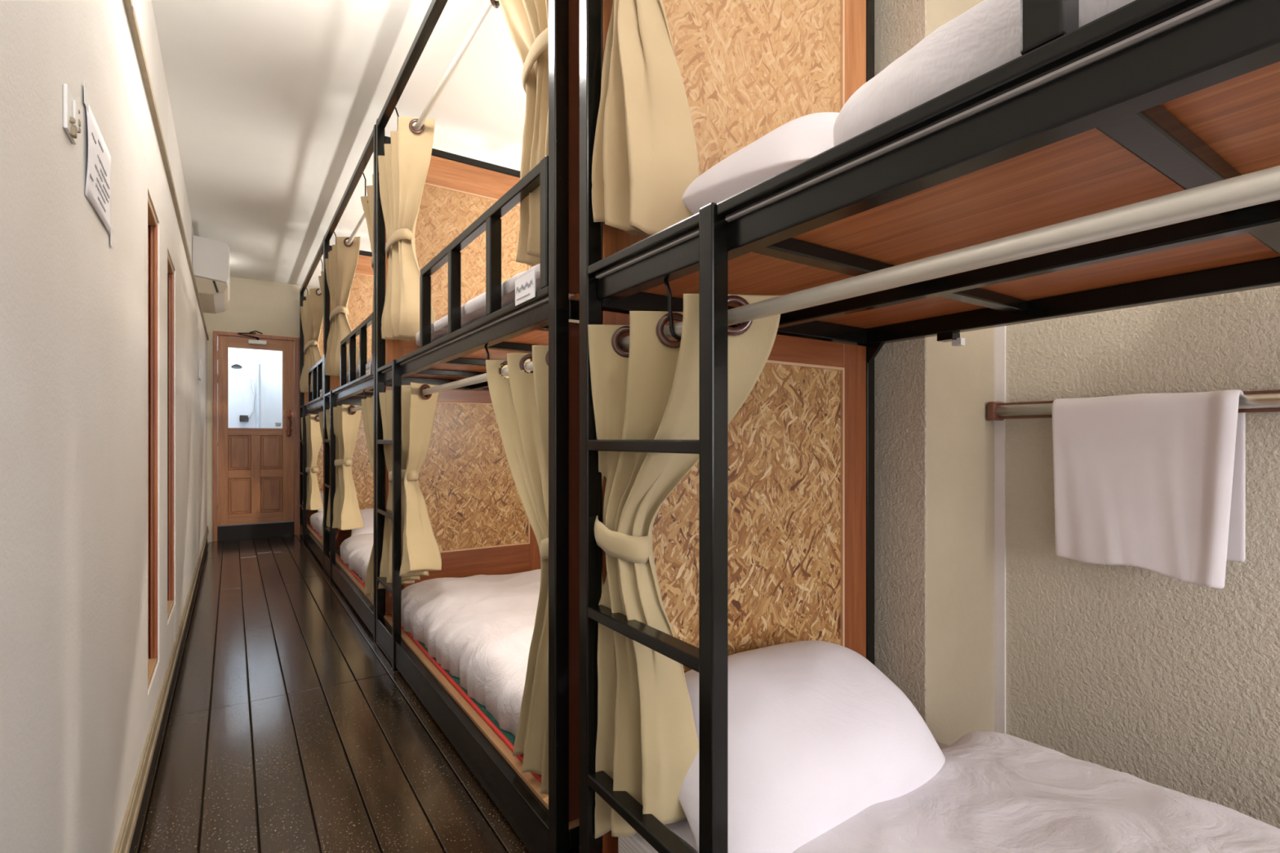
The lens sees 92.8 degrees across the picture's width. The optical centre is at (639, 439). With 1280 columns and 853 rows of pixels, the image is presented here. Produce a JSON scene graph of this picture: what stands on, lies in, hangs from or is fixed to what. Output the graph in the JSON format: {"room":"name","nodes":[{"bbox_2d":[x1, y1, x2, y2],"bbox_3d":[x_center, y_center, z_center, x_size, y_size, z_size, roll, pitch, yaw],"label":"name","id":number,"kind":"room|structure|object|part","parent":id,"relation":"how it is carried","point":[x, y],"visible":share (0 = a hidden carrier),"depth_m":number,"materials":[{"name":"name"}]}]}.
{"room":"dormitory","nodes":[
{"label":"dormitory","id":0,"kind":"room"},
{"bbox_2d":[0,0,207,852],"bbox_3d":[-1.585,-0.300,1.827,0.200,2.660,10.000,0,0,-34],"label":"wall","id":1,"kind":"structure","parent":0,"point":[77,705],"depth_m":0.96,"materials":[{"name":"white paint"}]},
{"bbox_2d":[62,83,80,144],"bbox_3d":[-0.835,-0.476,0.897,0.010,0.065,0.062,0,0,-34],"label":"wall fitting","id":2,"kind":"object","parent":1,"relation":"attached to","point":[71,111],"visible":1,"depth_m":0.89,"materials":[{"name":"white plastic"}]},
{"bbox_2d":[69,109,80,138],"bbox_3d":[-0.837,-0.470,0.903,0.006,0.052,0.046,0,0,-34],"label":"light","id":3,"kind":"object","parent":2,"relation":"attached to","point":[74,114],"depth_m":0.90,"materials":[{"name":"beige paint"}]},
{"bbox_2d":[84,80,113,248],"bbox_3d":[-0.974,-0.480,1.100,0.004,0.196,0.287,0,0,-34],"label":"paper","id":4,"kind":"object","parent":1,"relation":"attached to","point":[98,184],"visible":1,"depth_m":1.08,"materials":[{"name":"grey paper"}]},
{"bbox_2d":[147,195,157,688],"bbox_3d":[-1.569,0.008,1.848,0.141,1.458,0.336,0,0,-34],"label":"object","id":5,"kind":"structure","parent":1,"relation":"in","point":[152,221],"depth_m":2.00,"materials":[{"name":"brown wood"}]},
{"bbox_2d":[113,525,208,852],"bbox_3d":[-1.469,0.931,1.844,0.016,0.178,9.900,0,0,-34],"label":"baseboard","id":6,"kind":"structure","parent":1,"relation":"attached to","point":[129,830],"depth_m":1.81,"materials":[{"name":"beige paint"}]},
{"bbox_2d":[123,0,208,340],"bbox_3d":[-1.488,-0.983,1.831,0.062,0.022,9.900,0,0,-34],"label":"trim","id":7,"kind":"structure","parent":1,"relation":"attached to","point":[131,15],"depth_m":1.87,"materials":[{"name":"beige paint"}]},
{"bbox_2d":[167,253,173,621],"bbox_3d":[-1.942,-0.011,2.405,0.141,1.420,0.380,0,0,-34],"label":"window","id":8,"kind":"structure","parent":1,"relation":"in","point":[170,268],"depth_m":2.58,"materials":[{"name":"brown wood"}]},
{"bbox_2d":[198,359,202,380],"bbox_3d":[-3.220,-0.510,4.463,0.019,0.140,0.160,0,0,-34],"label":"light switch","id":9,"kind":"object","parent":1,"relation":"attached to","point":[200,366],"visible":0.99,"depth_m":4.40,"materials":[{"name":"white plastic"}]},
{"bbox_2d":[191,235,229,313],"bbox_3d":[-3.486,-1.315,4.968,0.232,0.429,0.864,0,0,-34],"label":"air conditioner","id":10,"kind":"object","parent":1,"relation":"attached to","point":[210,257],"visible":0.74,"depth_m":4.63,"materials":[{"name":"white plastic"}]},
{"bbox_2d":[195,275,228,313],"bbox_3d":[-3.490,-1.164,4.963,0.220,0.128,0.860,0,0,-34],"label":"outlet","id":11,"kind":"object","parent":10,"relation":"attached to","point":[213,291],"depth_m":4.66,"materials":[{"name":"plastic"}]},
{"bbox_2d":[203,276,319,542],"bbox_3d":[-3.420,-0.295,6.568,2.430,2.650,0.120,0,0,-34],"label":"wall","id":12,"kind":"structure","parent":0,"point":[266,308],"depth_m":6.15,"materials":[{"name":"beige paint"}]},
{"bbox_2d":[213,330,298,542],"bbox_3d":[-3.874,-0.045,6.171,0.736,2.111,0.233,0,0,-34],"label":"door","id":13,"kind":"structure","parent":12,"relation":"in","point":[255,377],"depth_m":6.17,"materials":[{"name":"brown wood"}]},
{"bbox_3d":[-4.021,0.345,6.120,0.192,0.086,0.040,0,0,-34],"label":"rail","id":14,"kind":"part","parent":13,"relation":"part of","materials":[{"name":"orange wood"}]},
{"bbox_3d":[-4.020,0.130,6.119,0.192,0.345,0.022,0,0,-34],"label":"panel","id":15,"kind":"part","parent":13,"relation":"part of","materials":[{"name":"brown wood"}]},
{"bbox_3d":[-4.020,0.566,6.119,0.192,0.356,0.022,0,0,-34],"label":"panel","id":16,"kind":"part","parent":13,"relation":"part of","materials":[{"name":"brown wood"}]},
{"bbox_3d":[-3.911,-1.053,6.098,0.058,0.096,0.236,0,0,31],"label":"closer arm","id":17,"kind":"part","parent":13,"relation":"part of","materials":[{"name":"black paint"}]},
{"bbox_3d":[-3.906,0.797,6.196,0.467,0.106,0.040,0,0,-34],"label":"rail","id":18,"kind":"part","parent":13,"relation":"part of","materials":[{"name":"orange wood"}]},
{"bbox_3d":[-3.906,-0.080,6.196,0.467,0.074,0.040,0,0,-34],"label":"rail","id":19,"kind":"part","parent":13,"relation":"part of","materials":[{"name":"orange wood"}]},
{"bbox_3d":[-3.906,-0.975,6.196,0.467,0.110,0.040,0,0,-34],"label":"rail","id":20,"kind":"part","parent":13,"relation":"part of","materials":[{"name":"orange wood"}]},
{"bbox_3d":[-3.906,-0.518,6.196,0.467,0.803,0.004,0,0,-34],"label":"pane","id":21,"kind":"part","parent":13,"relation":"part of","materials":[{"name":"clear glass"}]},
{"bbox_3d":[-3.793,0.345,6.272,0.193,0.086,0.040,0,0,-34],"label":"rail","id":22,"kind":"part","parent":13,"relation":"part of","materials":[{"name":"orange wood"}]},
{"bbox_3d":[-3.792,0.130,6.272,0.193,0.345,0.022,0,0,-34],"label":"panel","id":23,"kind":"part","parent":13,"relation":"part of","materials":[{"name":"brown wood"}]},
{"bbox_3d":[-3.792,0.566,6.272,0.193,0.356,0.022,0,0,-34],"label":"panel","id":24,"kind":"part","parent":13,"relation":"part of","materials":[{"name":"brown wood"}]},
{"bbox_3d":[-3.640,-0.170,6.316,0.055,0.280,0.068,0,0,-34],"label":"handle","id":25,"kind":"part","parent":13,"relation":"part of","materials":[{"name":"red wood"}]},
{"bbox_2d":[151,0,525,287],"bbox_3d":[-0.652,-1.650,2.392,2.480,0.060,10.100,0,0,-34],"label":"ceiling","id":26,"kind":"structure","parent":0,"point":[276,105],"depth_m":2.93,"materials":[{"name":"paint"}]},
{"bbox_2d":[133,534,579,852],"bbox_3d":[-1.125,1.030,3.098,2.480,0.061,11.800,0,0,-34],"label":"floor","id":27,"kind":"structure","parent":0,"point":[287,728],"depth_m":2.02,"materials":[{"name":"brown wood"}]},
{"bbox_2d":[299,236,342,569],"bbox_3d":[-2.590,-0.281,5.758,0.946,2.559,1.990,0,0,-34],"label":"bunk bed","id":28,"kind":"object","parent":27,"relation":"on","point":[310,402],"visible":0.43,"depth_m":5.98,"materials":[{"name":"black paint"}]},
{"bbox_3d":[-3.508,-0.281,6.320,0.035,2.559,0.035,0,0,-34],"label":"corner post","id":29,"kind":"part","parent":28,"relation":"part of","materials":[{"name":"metal"}]},
{"bbox_3d":[-3.297,0.326,5.993,0.032,1.346,0.032,0,0,-34],"label":"ladder rail","id":30,"kind":"part","parent":28,"relation":"part of","materials":[{"name":"metal"}]},
{"bbox_3d":[-3.043,-0.478,5.626,0.034,0.267,0.035,0,0,-34],"label":"guard post","id":31,"kind":"part","parent":28,"relation":"part of","materials":[{"name":"metal"}]},
{"bbox_2d":[299,288,323,392],"bbox_3d":[-3.154,-0.902,5.886,0.148,0.941,1.097,0,0,-34],"label":"curtain","id":32,"kind":"object","parent":28,"relation":"hanging from","point":[312,309],"visible":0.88,"depth_m":5.78,"materials":[{"name":"beige fabric"}]},
{"bbox_3d":[-2.963,-1.536,5.508,0.035,0.035,1.920,0,0,-34],"label":"rail","id":33,"kind":"part","parent":28,"relation":"part of","materials":[{"name":"metal"}]},
{"bbox_3d":[-2.963,0.925,5.508,0.035,0.110,1.920,0,0,-34],"label":"rail","id":34,"kind":"part","parent":28,"relation":"part of","materials":[{"name":"metal"}]},
{"bbox_2d":[301,414,323,510],"bbox_3d":[-3.191,0.248,5.947,0.137,0.953,0.926,0,0,-34],"label":"curtain","id":35,"kind":"object","parent":28,"relation":"hanging from","point":[313,437],"visible":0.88,"depth_m":5.77,"materials":[{"name":"beige fabric"}]},
{"bbox_2d":[306,520,321,538],"bbox_3d":[-2.585,0.852,5.761,0.843,0.013,1.883,0,0,-34],"label":"floor mat","id":36,"kind":"object","parent":28,"relation":"on","point":[308,522],"visible":0.12,"depth_m":5.71,"materials":[{"name":"red fabric"}]},
{"bbox_3d":[-2.515,0.810,5.688,0.755,0.076,1.530,0,0,-34],"label":"mattress","id":37,"kind":"object","parent":36,"relation":"on","visible":0},
{"bbox_2d":[310,511,323,536],"bbox_3d":[-2.516,0.755,5.687,0.880,0.179,1.651,0,0,-35],"label":"duvet","id":38,"kind":"object","parent":37,"relation":"on","point":[316,519],"visible":0.09,"depth_m":5.66,"materials":[{"name":"white fabric"}]},
{"bbox_2d":[317,492,323,511],"bbox_3d":[-3.025,0.634,6.399,0.679,0.206,0.370,0,0,-34],"label":"pillow","id":39,"kind":"object","parent":38,"relation":"on","point":[322,493],"visible":0.08,"depth_m":6.22,"materials":[{"name":"white fabric"}]},
{"bbox_3d":[-2.844,-0.478,5.328,0.034,0.267,0.035,0,0,-34],"label":"guard post","id":40,"kind":"part","parent":28,"relation":"part of","materials":[{"name":"metal"}]},
{"bbox_3d":[-2.579,0.864,5.765,0.900,0.010,1.980,0,0,-34],"label":"board","id":41,"kind":"part","parent":28,"relation":"part of","materials":[{"name":"brown wood"}]},
{"bbox_3d":[-2.744,-0.626,5.179,0.030,0.028,1.110,0,0,-34],"label":"guard rail","id":42,"kind":"part","parent":28,"relation":"part of","materials":[{"name":"metal"}]},
{"bbox_3d":[-2.644,-0.478,5.030,0.034,0.267,0.035,0,0,-34],"label":"guard post","id":43,"kind":"part","parent":28,"relation":"part of","materials":[{"name":"metal"}]},
{"bbox_2d":[318,411,323,544],"bbox_3d":[-2.551,0.306,4.976,0.114,1.069,0.511,0,0,-34],"label":"curtain","id":44,"kind":"object","parent":28,"relation":"hanging from","point":[321,414],"visible":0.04,"depth_m":4.96,"materials":[{"name":"beige fabric"}]},
{"bbox_2d":[318,271,323,302],"bbox_3d":[-2.541,-0.914,4.968,0.101,0.917,0.582,0,0,-34],"label":"curtain","id":45,"kind":"object","parent":28,"relation":"hanging from","point":[320,277],"visible":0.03,"depth_m":5.03,"materials":[{"name":"beige fabric"}]},
{"bbox_3d":[-2.445,-0.492,4.733,0.034,0.295,0.035,0,0,-34],"label":"guard post","id":46,"kind":"part","parent":28,"relation":"part of","materials":[{"name":"metal"}]},
{"bbox_3d":[-2.419,-0.281,4.696,0.035,2.559,0.035,0,0,-34],"label":"corner post","id":47,"kind":"part","parent":28,"relation":"part of","materials":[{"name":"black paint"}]},
{"bbox_2d":[324,124,488,641],"bbox_3d":[-1.476,-0.281,4.096,0.946,2.559,1.990,0,0,-34],"label":"bunk bed","id":48,"kind":"object","parent":27,"relation":"on","point":[362,320],"visible":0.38,"depth_m":4.17,"materials":[{"name":"black paint"}]},
{"bbox_3d":[-2.394,-0.281,4.658,0.035,2.559,0.035,0,0,-34],"label":"corner post","id":49,"kind":"part","parent":48,"relation":"part of","materials":[{"name":"metal"}]},
{"bbox_3d":[-2.184,0.326,4.331,0.032,1.346,0.032,0,0,-34],"label":"ladder rail","id":50,"kind":"part","parent":48,"relation":"part of","materials":[{"name":"metal"}]},
{"bbox_2d":[324,236,360,376],"bbox_3d":[-2.140,-0.902,4.363,0.164,0.941,0.732,0,0,-34],"label":"curtain","id":51,"kind":"object","parent":48,"relation":"hanging from","point":[340,265],"visible":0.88,"depth_m":4.28,"materials":[{"name":"beige fabric"}]},
{"bbox_3d":[-1.930,-0.478,3.964,0.034,0.267,0.035,0,0,-34],"label":"guard post","id":52,"kind":"part","parent":48,"relation":"part of","materials":[{"name":"metal"}]},
{"bbox_2d":[325,404,364,529],"bbox_3d":[-2.103,0.216,4.329,0.158,0.888,0.847,0,0,-34],"label":"curtain","id":53,"kind":"object","parent":48,"relation":"hanging from","point":[347,515],"visible":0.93,"depth_m":4.14,"materials":[{"name":"beige fabric"}]},
{"bbox_3d":[-2.024,0.718,4.898,0.671,0.275,0.020,0,0,-34],"label":"headboard rail","id":54,"kind":"part","parent":48,"relation":"part of","materials":[{"name":"wood"}]},
{"bbox_3d":[-1.850,-1.536,3.846,0.035,0.035,1.920,0,0,-34],"label":"rail","id":55,"kind":"part","parent":48,"relation":"part of","materials":[{"name":"black metal"}]},
{"bbox_3d":[-1.850,0.925,3.846,0.035,0.110,1.920,0,0,-34],"label":"rail","id":56,"kind":"part","parent":48,"relation":"part of","materials":[{"name":"metal"}]},
{"bbox_2d":[335,550,364,586],"bbox_3d":[-1.472,0.852,4.100,0.843,0.013,1.883,0,0,-34],"label":"floor mat","id":57,"kind":"object","parent":48,"relation":"on","point":[337,552],"visible":0.08,"depth_m":3.94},
{"bbox_3d":[-1.401,0.810,4.027,0.755,0.076,1.530,0,0,-34],"label":"mattress","id":58,"kind":"object","parent":57,"relation":"on","visible":0},
{"bbox_2d":[339,533,373,582],"bbox_3d":[-1.405,0.755,4.025,0.904,0.180,1.652,0,0,-35],"label":"duvet","id":59,"kind":"object","parent":58,"relation":"on","point":[355,550],"visible":0.14,"depth_m":3.98,"materials":[{"name":"white fabric"}]},
{"bbox_2d":[351,508,373,536],"bbox_3d":[-1.911,0.632,4.738,0.679,0.210,0.370,0,0,-34],"label":"pillow","id":60,"kind":"object","parent":59,"relation":"on","point":[366,514],"visible":0.09,"depth_m":4.53,"materials":[{"name":"white fabric"}]},
{"bbox_3d":[-1.730,-0.478,3.667,0.034,0.267,0.035,0,0,-34],"label":"guard post","id":61,"kind":"part","parent":48,"relation":"part of","materials":[{"name":"metal"}]},
{"bbox_3d":[-1.631,-0.626,3.518,0.030,0.028,1.110,0,0,-34],"label":"guard rail","id":62,"kind":"part","parent":48,"relation":"part of","materials":[{"name":"metal"}]},
{"bbox_3d":[-1.799,-1.335,3.870,0.025,0.025,1.934,0,0,-34],"label":"curtain rod","id":63,"kind":"part","parent":48,"relation":"part of","materials":[{"name":"silver paint"}]},
{"bbox_3d":[-1.799,-0.195,3.870,0.025,0.025,1.934,0,0,-34],"label":"curtain rod","id":64,"kind":"part","parent":48,"relation":"part of","materials":[{"name":"silver paint"}]},
{"bbox_3d":[-1.466,0.864,4.104,0.900,0.010,1.980,0,0,-34],"label":"board","id":65,"kind":"part","parent":48,"relation":"part of","materials":[{"name":"brown wood"}]},
{"bbox_3d":[-1.531,-0.478,3.369,0.034,0.267,0.035,0,0,-34],"label":"guard post","id":66,"kind":"part","parent":48,"relation":"part of","materials":[{"name":"metal"}]},
{"bbox_3d":[-2.024,-1.374,4.898,0.671,0.148,0.020,0,0,-34],"label":"headboard rail","id":67,"kind":"part","parent":48,"relation":"part of","materials":[{"name":"wood"}]},
{"bbox_2d":[360,173,373,312],"bbox_3d":[-1.421,-0.913,3.299,0.103,0.918,0.582,0,0,-34],"label":"curtain","id":68,"kind":"object","parent":48,"relation":"hanging from","point":[366,201],"visible":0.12,"depth_m":3.30,"materials":[{"name":"beige fabric"}]},
{"bbox_2d":[360,395,373,602],"bbox_3d":[-1.433,0.306,3.304,0.120,1.068,0.510,0,0,-34],"label":"curtain","id":69,"kind":"object","parent":48,"relation":"hanging from","point":[366,404],"visible":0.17,"depth_m":3.26,"materials":[{"name":"beige fabric"}]},
{"bbox_3d":[-1.331,-0.492,3.071,0.034,0.295,0.035,0,0,-34],"label":"guard post","id":70,"kind":"part","parent":48,"relation":"part of","materials":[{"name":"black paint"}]},
{"bbox_3d":[-1.306,-0.281,3.034,0.035,2.559,0.035,0,0,-34],"label":"corner post","id":71,"kind":"part","parent":48,"relation":"part of","materials":[{"name":"metal"}]},
{"bbox_3d":[-1.469,-0.364,4.105,0.800,0.071,1.895,0,0,-34],"label":"mattress","id":72,"kind":"object","parent":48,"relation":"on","visible":0},
{"bbox_2d":[346,359,372,382],"bbox_3d":[-1.377,-0.449,3.952,0.864,0.086,1.444,0,0,-34],"label":"duvet","id":73,"kind":"object","parent":72,"relation":"on","point":[370,360],"visible":0.06,"depth_m":3.74,"materials":[{"name":"white fabric"}]},
{"bbox_2d":[376,0,579,852],"bbox_3d":[-0.352,-0.281,2.418,0.946,2.559,1.990,0,0,-34],"label":"bunk bed","id":74,"kind":"object","parent":27,"relation":"on","point":[468,225],"visible":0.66,"depth_m":2.11,"materials":[{"name":"black paint"}]},
{"bbox_3d":[-1.270,-0.281,2.980,0.035,2.559,0.035,0,0,-34],"label":"corner post","id":75,"kind":"part","parent":74,"relation":"part of","materials":[{"name":"metal"}]},
{"bbox_3d":[-1.060,0.326,2.653,0.032,1.346,0.032,0,0,-34],"label":"ladder rail","id":76,"kind":"part","parent":74,"relation":"part of","materials":[{"name":"metal"}]},
{"bbox_2d":[377,116,435,341],"bbox_3d":[-1.070,-0.902,2.770,0.148,0.940,0.525,0,0,-34],"label":"curtain","id":77,"kind":"object","parent":74,"relation":"hanging from","point":[403,168],"visible":0.97,"depth_m":2.70,"materials":[{"name":"beige fabric"}]},
{"bbox_2d":[377,382,441,588],"bbox_3d":[-1.032,0.246,2.725,0.175,0.948,0.631,0,0,-34],"label":"curtain","id":78,"kind":"object","parent":74,"relation":"hanging from","point":[420,552],"visible":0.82,"depth_m":2.61,"materials":[{"name":"beige fabric"}]},
{"bbox_3d":[-0.900,-0.445,3.220,0.671,0.231,0.020,0,0,-34],"label":"headboard rail","id":79,"kind":"part","parent":74,"relation":"part of","materials":[{"name":"wood"}]},
{"bbox_3d":[-0.725,-1.536,2.168,0.035,0.035,1.920,0,0,-34],"label":"rail","id":80,"kind":"part","parent":74,"relation":"part of","materials":[{"name":"black metal"}]},
{"bbox_3d":[-0.805,-0.478,2.286,0.034,0.267,0.035,0,0,-34],"label":"guard post","id":81,"kind":"part","parent":74,"relation":"part of","materials":[{"name":"metal"}]},
{"bbox_3d":[-0.606,-0.478,1.989,0.034,0.267,0.035,0,0,-34],"label":"guard post","id":82,"kind":"part","parent":74,"relation":"part of","materials":[{"name":"metal"}]},
{"bbox_3d":[-0.675,-1.335,2.192,0.025,0.025,1.934,0,0,-34],"label":"curtain rod","id":83,"kind":"part","parent":74,"relation":"part of","materials":[{"name":"silver paint"}]},
{"bbox_3d":[-0.725,0.925,2.168,0.035,0.110,1.920,0,0,-34],"label":"rail","id":84,"kind":"part","parent":74,"relation":"part of","materials":[{"name":"black metal"}]},
{"bbox_3d":[-0.900,-0.229,3.220,0.671,0.067,0.020,0,0,-34],"label":"headboard rail","id":85,"kind":"part","parent":74,"relation":"part of","materials":[{"name":"wood"}]},
{"bbox_2d":[390,613,541,782],"bbox_3d":[-0.347,0.852,2.422,0.843,0.013,1.883,0,0,-34],"label":"floor mat","id":86,"kind":"object","parent":74,"relation":"on","point":[507,737],"visible":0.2,"depth_m":1.93,"materials":[{"name":"brown wood"}]},
{"bbox_3d":[-0.341,0.810,2.444,0.755,0.076,1.760,0,0,-34],"label":"mattress","id":87,"kind":"object","parent":86,"relation":"on","visible":0},
{"bbox_2d":[401,568,540,737],"bbox_3d":[-0.342,0.749,2.443,0.877,0.192,1.873,0,0,-35],"label":"duvet","id":88,"kind":"object","parent":87,"relation":"on","point":[479,628],"visible":0.31,"depth_m":2.29,"materials":[{"name":"white fabric"}]},
{"bbox_3d":[-0.900,0.718,3.220,0.671,0.275,0.020,0,0,-34],"label":"headboard rail","id":89,"kind":"part","parent":74,"relation":"part of","materials":[{"name":"brown wood"}]},
{"bbox_3d":[-0.900,-1.374,3.220,0.671,0.148,0.020,0,0,-34],"label":"headboard rail","id":90,"kind":"part","parent":74,"relation":"part of","materials":[{"name":"brown wood"}]},
{"bbox_3d":[-0.675,-0.195,2.192,0.025,0.025,1.934,0,0,-34],"label":"curtain rod","id":91,"kind":"part","parent":74,"relation":"part of","materials":[{"name":"silver paint"}]},
{"bbox_3d":[-0.341,0.864,2.426,0.900,0.010,1.980,0,0,-34],"label":"board","id":92,"kind":"part","parent":74,"relation":"part of","materials":[{"name":"brown wood"}]},
{"bbox_3d":[-0.506,-0.626,1.840,0.030,0.028,1.110,0,0,-34],"label":"guard rail","id":93,"kind":"part","parent":74,"relation":"part of","materials":[{"name":"black metal"}]},
{"bbox_3d":[-0.406,-0.478,1.691,0.034,0.267,0.035,0,0,-34],"label":"guard post","id":94,"kind":"part","parent":74,"relation":"part of","materials":[{"name":"metal"}]},
{"bbox_2d":[485,345,548,795],"bbox_3d":[-0.303,0.307,1.631,0.111,1.071,0.510,0,0,-34],"label":"curtain","id":95,"kind":"object","parent":74,"relation":"hanging from","point":[519,399],"visible":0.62,"depth_m":1.53,"materials":[{"name":"beige fabric"}]},
{"bbox_2d":[489,0,548,266],"bbox_3d":[-0.297,-0.915,1.620,0.101,0.916,0.582,0,0,-34],"label":"curtain","id":96,"kind":"object","parent":74,"relation":"hanging from","point":[526,20],"visible":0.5,"depth_m":1.54,"materials":[{"name":"beige fabric"}]},
{"bbox_3d":[-0.207,-0.492,1.393,0.034,0.295,0.035,0,0,-34],"label":"guard post","id":97,"kind":"part","parent":74,"relation":"part of","materials":[{"name":"metal"}]},
{"bbox_3d":[-0.181,-0.281,1.356,0.035,2.559,0.035,0,0,-34],"label":"corner post","id":98,"kind":"part","parent":74,"relation":"part of","materials":[{"name":"black metal"}]},
{"bbox_3d":[0.192,-0.888,1.603,0.854,1.119,0.010,0,0,-34],"label":"foot panel","id":99,"kind":"part","parent":74,"relation":"part of","materials":[{"name":"brown wood"}]},
{"bbox_3d":[0.192,0.296,1.603,0.854,1.117,0.010,0,0,-34],"label":"foot panel","id":100,"kind":"part","parent":74,"relation":"part of","materials":[{"name":"brown wood"}]},
{"bbox_3d":[0.191,0.890,1.605,0.860,0.040,0.035,0,0,-34],"label":"rail","id":101,"kind":"part","parent":74,"relation":"part of","materials":[{"name":"metal"}]},
{"bbox_3d":[-0.344,-0.364,2.427,0.800,0.071,1.895,0,0,-34],"label":"mattress","id":102,"kind":"object","parent":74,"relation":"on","visible":0},
{"bbox_2d":[415,263,540,346],"bbox_3d":[-0.253,-0.450,2.274,0.857,0.088,1.448,0,0,-34],"label":"duvet","id":103,"kind":"object","parent":102,"relation":"on","point":[474,309],"visible":0.12,"depth_m":1.92,"materials":[{"name":"white fabric"}]},
{"bbox_2d":[579,0,1279,852],"bbox_3d":[0.817,-0.281,0.674,0.946,2.559,1.990,0,0,-34],"label":"bunk bed","id":104,"kind":"object","parent":27,"relation":"on","point":[1128,157],"visible":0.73,"depth_m":1.02,"materials":[{"name":"black paint"}]},
{"bbox_3d":[-0.101,-0.281,1.236,0.035,2.559,0.035,0,0,-34],"label":"corner post","id":105,"kind":"part","parent":104,"relation":"part of","materials":[{"name":"black metal"}]},
{"bbox_3d":[0.270,-0.445,1.476,0.671,0.231,0.020,0,0,-34],"label":"headboard rail","id":106,"kind":"part","parent":104,"relation":"part of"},
{"bbox_2d":[591,0,698,235],"bbox_3d":[0.007,-0.870,1.174,0.163,1.004,0.149,0,0,-27],"label":"curtain","id":107,"kind":"object","parent":104,"relation":"hanging from","point":[645,154],"visible":0.98,"depth_m":1.15,"materials":[{"name":"beige fabric"}]},
{"bbox_2d":[587,293,780,838],"bbox_3d":[0.050,0.283,1.103,0.138,1.023,0.427,0,0,-34],"label":"curtain","id":108,"kind":"object","parent":104,"relation":"hanging from","point":[647,742],"visible":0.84,"depth_m":1.12,"materials":[{"name":"beige fabric"}]},
{"bbox_3d":[0.110,0.326,0.909,0.032,1.346,0.032,0,0,-34],"label":"ladder rail","id":109,"kind":"part","parent":104,"relation":"part of","materials":[{"name":"black metal"}]},
{"bbox_3d":[0.270,-0.229,1.476,0.671,0.067,0.020,0,0,-34],"label":"headboard rail","id":110,"kind":"part","parent":104,"relation":"part of","materials":[{"name":"brown wood"}]},
{"bbox_2d":[617,738,950,852],"bbox_3d":[0.825,0.805,0.676,0.856,0.106,1.885,0,0,-34],"label":"mattress","id":111,"kind":"object","parent":104,"relation":"on","point":[635,843],"visible":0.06,"depth_m":1.16,"materials":[{"name":"white fabric"}]},
{"bbox_2d":[664,818,698,852],"bbox_3d":[0.335,0.710,1.260,0.679,0.075,0.300,0,0,-36],"label":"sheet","id":112,"kind":"object","parent":111,"relation":"on","point":[682,828],"visible":0.03,"depth_m":1.10,"materials":[{"name":"white fabric"}]},
{"bbox_2d":[678,640,945,852],"bbox_3d":[0.321,0.625,1.292,0.699,0.339,0.433,0,0,-32],"label":"pillow","id":113,"kind":"object","parent":111,"relation":"on","point":[819,736],"visible":0.62,"depth_m":1.12,"materials":[{"name":"white fabric"}]},
{"bbox_2d":[791,730,1279,852],"bbox_3d":[0.967,0.695,0.608,0.840,0.112,1.628,0,0,-34],"label":"duvet","id":114,"kind":"object","parent":111,"relation":"on","point":[993,792],"visible":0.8,"depth_m":1.07,"materials":[{"name":"white fabric"}]},
{"bbox_3d":[0.643,-0.281,1.734,0.035,2.559,0.035,0,0,-34],"label":"corner post","id":115,"kind":"part","parent":104,"relation":"part of","materials":[{"name":"black paint"}]},
{"bbox_3d":[0.494,-0.195,0.448,0.025,0.025,1.934,0,0,-34],"label":"curtain rod","id":116,"kind":"part","parent":104,"relation":"part of","materials":[{"name":"silver paint"}]},
{"bbox_3d":[0.364,-0.478,0.542,0.034,0.267,0.035,0,0,-34],"label":"guard post","id":117,"kind":"part","parent":104,"relation":"part of","materials":[{"name":"metal"}]},
{"bbox_3d":[0.816,-0.364,0.718,0.775,0.071,1.825,0,0,-34],"label":"mattress","id":118,"kind":"object","parent":104,"relation":"on","visible":0},
{"bbox_2d":[681,111,839,214],"bbox_3d":[0.446,-0.489,1.243,0.780,0.259,0.437,0,0,-34],"label":"pillow","id":119,"kind":"object","parent":118,"relation":"on","point":[803,138],"visible":0.16,"depth_m":1.00,"materials":[{"name":"white fabric"}]},
{"bbox_2d":[833,0,1134,146],"bbox_3d":[0.958,-0.434,0.491,0.871,0.176,1.404,0,0,-34],"label":"duvet","id":120,"kind":"object","parent":118,"relation":"on","point":[984,37],"visible":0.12,"depth_m":0.66,"materials":[{"name":"white fabric"}]},
{"bbox_2d":[874,0,994,745],"bbox_3d":[0.816,-0.300,1.918,0.370,2.640,0.402,0,0,-34],"label":"wall pillar","id":121,"kind":"structure","parent":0,"point":[934,435],"depth_m":1.73,"materials":[{"name":"beige paint"}]},
{"bbox_2d":[1005,285,1279,829],"bbox_3d":[0.317,-0.300,3.102,0.120,2.660,10.000,0,0,-34],"label":"wall","id":122,"kind":"structure","parent":0,"point":[1150,677],"depth_m":1.54,"materials":[{"name":"beige paint"}]},
{"bbox_2d":[994,325,1005,733],"bbox_3d":[1.087,-0.310,1.839,0.006,2.620,0.030,0,0,-34],"label":"trim","id":123,"kind":"structure","parent":122,"relation":"attached to","point":[1000,331],"depth_m":1.84,"materials":[{"name":"silver metal"}]},
{"bbox_2d":[986,389,1279,420],"bbox_3d":[1.527,-0.085,1.130,0.064,0.056,1.689,0,0,-34],"label":"towel rail","id":124,"kind":"object","parent":122,"relation":"attached to","point":[1262,401],"visible":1,"depth_m":1.70,"materials":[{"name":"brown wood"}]},
{"bbox_2d":[1052,389,1245,588],"bbox_3d":[1.240,0.111,1.516,0.078,0.450,0.372,0,0,-34],"label":"towel","id":125,"kind":"object","parent":124,"relation":"hanging from","point":[1154,482],"visible":1,"depth_m":1.47,"materials":[{"name":"white fabric"}]}
]}

